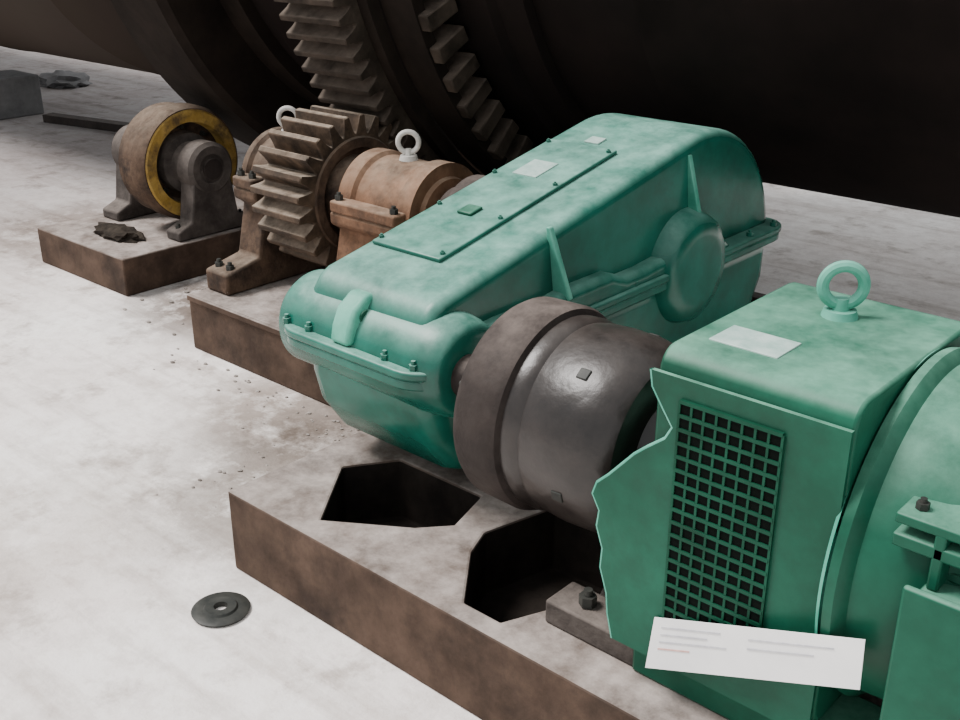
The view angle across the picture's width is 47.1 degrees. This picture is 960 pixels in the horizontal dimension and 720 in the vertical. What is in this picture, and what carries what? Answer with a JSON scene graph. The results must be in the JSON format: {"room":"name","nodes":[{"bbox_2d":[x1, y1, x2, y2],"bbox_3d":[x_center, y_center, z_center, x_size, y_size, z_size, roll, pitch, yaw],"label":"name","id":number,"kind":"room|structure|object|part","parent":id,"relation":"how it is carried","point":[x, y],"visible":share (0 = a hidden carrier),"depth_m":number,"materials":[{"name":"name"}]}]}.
{"room":"industrial hall","nodes":[
{"label":"industrial hall","id":0,"kind":"room"},
{"bbox_2d":[0,46,959,719],"bbox_3d":[0.000,1.749,0.742,120.000,0.001,120.000,19,30,38],"label":"ground","id":1,"kind":"structure","parent":0,"point":[102,574],"depth_m":4.06,"materials":[{"name":"concrete"}]},
{"bbox_2d":[0,70,43,119],"bbox_3d":[-4.453,-2.445,10.163,0.500,0.360,0.600,19,30,38],"label":"concrete block","id":2,"kind":"object","parent":1,"relation":"on","point":[20,92],"visible":1,"depth_m":10.08,"materials":[{"name":"grey concrete"}]},
{"bbox_2d":[39,70,92,88],"bbox_3d":[-4.478,-3.041,11.830,0.645,0.154,0.564,4,23,10],"label":"rag","id":3,"kind":"object","parent":1,"relation":"on","point":[61,79],"visible":0.95,"depth_m":11.69,"materials":[{"name":"grey fabric"}]},
{"bbox_2d":[42,113,129,131],"bbox_3d":[-3.380,-2.077,9.667,1.200,0.070,0.120,12,26,27],"label":"steel beam","id":4,"kind":"structure","parent":1,"relation":"on","point":[55,118],"depth_m":9.66,"materials":[{"name":"grey metal"}]},
{"bbox_2d":[37,195,243,295],"bbox_3d":[-1.726,-0.701,6.259,0.870,0.200,1.200,19,30,38],"label":"concrete plinth","id":5,"kind":"object","parent":1,"relation":"on","point":[72,246],"visible":0.5,"depth_m":5.84,"materials":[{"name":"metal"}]},
{"bbox_2d":[93,222,144,242],"bbox_3d":[-1.946,-0.697,5.921,0.409,0.057,0.186,19,30,38],"label":"rag","id":6,"kind":"object","parent":5,"relation":"on","point":[122,233],"visible":1,"depth_m":5.86,"materials":[{"name":"fabric"}]},
{"bbox_2d":[103,102,242,241],"bbox_3d":[-1.718,-1.098,6.083,0.830,0.667,0.624,19,30,38],"label":"roller","id":7,"kind":"object","parent":5,"relation":"on","point":[174,160],"visible":1,"depth_m":5.86,"materials":[{"name":"metal"}]},
{"bbox_2d":[0,0,959,217],"bbox_3d":[-6.032,-4.908,10.948,39.000,3.760,3.760,19,30,38],"label":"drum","id":8,"kind":"object","parent":7,"relation":"on","point":[855,99],"visible":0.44,"depth_m":4.17,"materials":[{"name":"metal"}]},
{"bbox_2d":[274,0,587,174],"bbox_3d":[0.757,-2.528,5.341,0.960,4.003,4.003,19,30,38],"label":"gear","id":9,"kind":"object","parent":8,"relation":"attached to","point":[486,72],"visible":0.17,"depth_m":4.64,"materials":[{"name":"metal"}]},
{"bbox_2d":[191,592,250,627],"bbox_3d":[-0.744,0.713,3.159,0.168,0.017,0.168,19,30,38],"label":"disc","id":10,"kind":"object","parent":1,"relation":"on","point":[204,612],"visible":1,"depth_m":3.14,"materials":[{"name":"grey metal"}]},
{"bbox_2d":[123,287,359,506],"bbox_3d":[-1.291,0.091,4.625,2.012,0.020,2.742,-11,25,-23],"label":"gravel","id":11,"kind":"object","parent":1,"relation":"on","point":[185,288],"visible":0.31,"depth_m":4.36,"materials":[{"name":"stone"}]},
{"bbox_2d":[187,266,329,405],"bbox_3d":[0.122,-0.063,4.676,2.500,0.262,1.492,19,30,38],"label":"concrete plinth","id":12,"kind":"object","parent":1,"relation":"on","point":[241,329],"visible":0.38,"depth_m":4.72,"materials":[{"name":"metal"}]},
{"bbox_2d":[206,105,324,295],"bbox_3d":[-0.860,-0.784,5.059,0.220,0.764,0.920,19,30,38],"label":"housing","id":13,"kind":"object","parent":12,"relation":"on","point":[258,262],"visible":0.29,"depth_m":4.92,"materials":[{"name":"metal"}]},
{"bbox_2d":[330,129,472,260],"bbox_3d":[-0.291,-0.583,4.590,0.460,0.760,0.720,19,30,38],"label":"housing","id":14,"kind":"object","parent":12,"relation":"on","point":[382,189],"visible":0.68,"depth_m":4.41,"materials":[{"name":"metal"}]},
{"bbox_2d":[250,105,402,266],"bbox_3d":[-0.462,-0.695,4.709,1.280,0.682,0.682,19,30,38],"label":"gear","id":15,"kind":"object","parent":14,"relation":"attached to","point":[310,158],"visible":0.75,"depth_m":4.65,"materials":[{"name":"metal"}]},
{"bbox_2d":[440,174,484,200],"bbox_3d":[0.011,-0.529,4.319,0.290,0.380,0.380,19,30,38],"label":"coupling","id":16,"kind":"object","parent":15,"relation":"attached to","point":[467,181],"visible":0.06,"depth_m":4.23,"materials":[{"name":"metal"}]},
{"bbox_2d":[279,113,781,469],"bbox_3d":[0.302,-0.301,3.764,0.935,0.887,2.035,19,30,38],"label":"gearbox","id":17,"kind":"object","parent":12,"relation":"on","point":[662,228],"visible":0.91,"depth_m":3.37,"materials":[{"name":"green paint"}]},
{"bbox_3d":[0.399,-0.759,3.804,0.060,0.016,0.050,19,30,38],"label":"rating plate","id":18,"kind":"part","parent":17,"relation":"part of","materials":[{"name":"metal"}]},
{"bbox_2d":[458,151,485,175],"bbox_3d":[0.358,-1.609,8.397,0.870,0.200,1.200,19,30,38],"label":"concrete plinth","id":19,"kind":"object","parent":1,"relation":"on","point":[459,152],"visible":0.02,"depth_m":8.01,"materials":[{"name":"metal"}]},
{"bbox_2d":[228,431,882,719],"bbox_3d":[0.812,0.815,2.598,3.360,0.270,0.930,19,30,38],"label":"concrete plinth","id":20,"kind":"object","parent":1,"relation":"on","point":[448,582],"visible":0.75,"depth_m":3.03,"materials":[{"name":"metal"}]},
{"bbox_2d":[545,260,959,719],"bbox_3d":[0.828,0.295,2.282,1.300,0.932,0.766,19,30,38],"label":"motor","id":21,"kind":"object","parent":20,"relation":"on","point":[800,472],"visible":0.95,"depth_m":2.09,"materials":[{"name":"green paint"}]},
{"bbox_2d":[453,297,671,531],"bbox_3d":[0.264,0.147,2.724,0.510,0.540,0.540,19,30,38],"label":"coupling","id":22,"kind":"object","parent":21,"relation":"attached to","point":[555,394],"visible":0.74,"depth_m":2.55,"materials":[{"name":"metal"}]},
{"bbox_2d":[662,399,785,627],"bbox_3d":[0.472,0.357,2.179,0.225,0.548,0.008,19,30,38],"label":"grille","id":23,"kind":"object","parent":21,"relation":"attached to","point":[725,501],"depth_m":2.15,"materials":[{"name":"green paint"}]},
{"bbox_3d":[0.450,0.365,2.218,0.543,0.675,0.011,19,30,38],"label":"guard plate","id":24,"kind":"part","parent":21,"relation":"part of","materials":[{"name":"green paint"}]},
{"bbox_2d":[645,617,865,689],"bbox_3d":[0.527,0.588,2.187,0.004,0.341,0.482,-20,30,-39],"label":"paper notice","id":25,"kind":"object","parent":21,"relation":"attached to","point":[675,644],"visible":1,"depth_m":2.16,"materials":[{"name":"white paper"}]},
{"bbox_2d":[657,648,688,652],"bbox_3d":[0.410,0.616,2.335,0.001,0.042,0.081,-20,30,-39],"label":"print","id":26,"kind":"object","parent":25,"relation":"attached to","point":[659,650],"depth_m":2.34},
{"bbox_2d":[660,634,706,639],"bbox_3d":[0.425,0.580,2.302,0.001,0.057,0.118,-20,30,-39],"label":"print","id":27,"kind":"object","parent":25,"relation":"attached to","point":[662,636],"depth_m":2.30},
{"bbox_2d":[661,627,719,634],"bbox_3d":[0.435,0.561,2.282,0.001,0.068,0.145,-20,30,-39],"label":"print","id":28,"kind":"object","parent":25,"relation":"attached to","point":[664,630],"depth_m":2.28},
{"bbox_2d":[659,641,725,648],"bbox_3d":[0.440,0.594,2.290,0.001,0.079,0.166,-20,30,-39],"label":"print","id":29,"kind":"object","parent":25,"relation":"attached to","point":[662,644],"depth_m":2.29},
{"bbox_2d":[746,648,813,656],"bbox_3d":[0.576,0.562,2.117,0.001,0.068,0.141,-20,30,-39],"label":"print","id":30,"kind":"object","parent":25,"relation":"attached to","point":[750,652],"depth_m":2.12},
{"bbox_2d":[748,639,833,649],"bbox_3d":[0.589,0.541,2.092,0.001,0.083,0.178,-20,30,-39],"label":"print","id":31,"kind":"object","parent":25,"relation":"attached to","point":[753,644],"depth_m":2.09},
{"bbox_3d":[0.755,0.766,2.231,0.980,0.104,0.140,19,30,38],"label":"foot rail","id":32,"kind":"part","parent":21,"relation":"part of","materials":[{"name":"green paint"}]},
{"bbox_3d":[0.861,0.610,1.838,0.370,0.390,0.017,19,30,38],"label":"terminal box lid","id":33,"kind":"part","parent":21,"relation":"part of","materials":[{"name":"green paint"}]},
{"bbox_2d":[751,292,765,301],"bbox_3d":[1.450,-0.280,5.459,1.300,0.050,0.080,19,30,38],"label":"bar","id":34,"kind":"object","parent":1,"relation":"on","point":[756,295],"visible":0.02,"depth_m":5.49,"materials":[{"name":"brown metal"}]}
]}

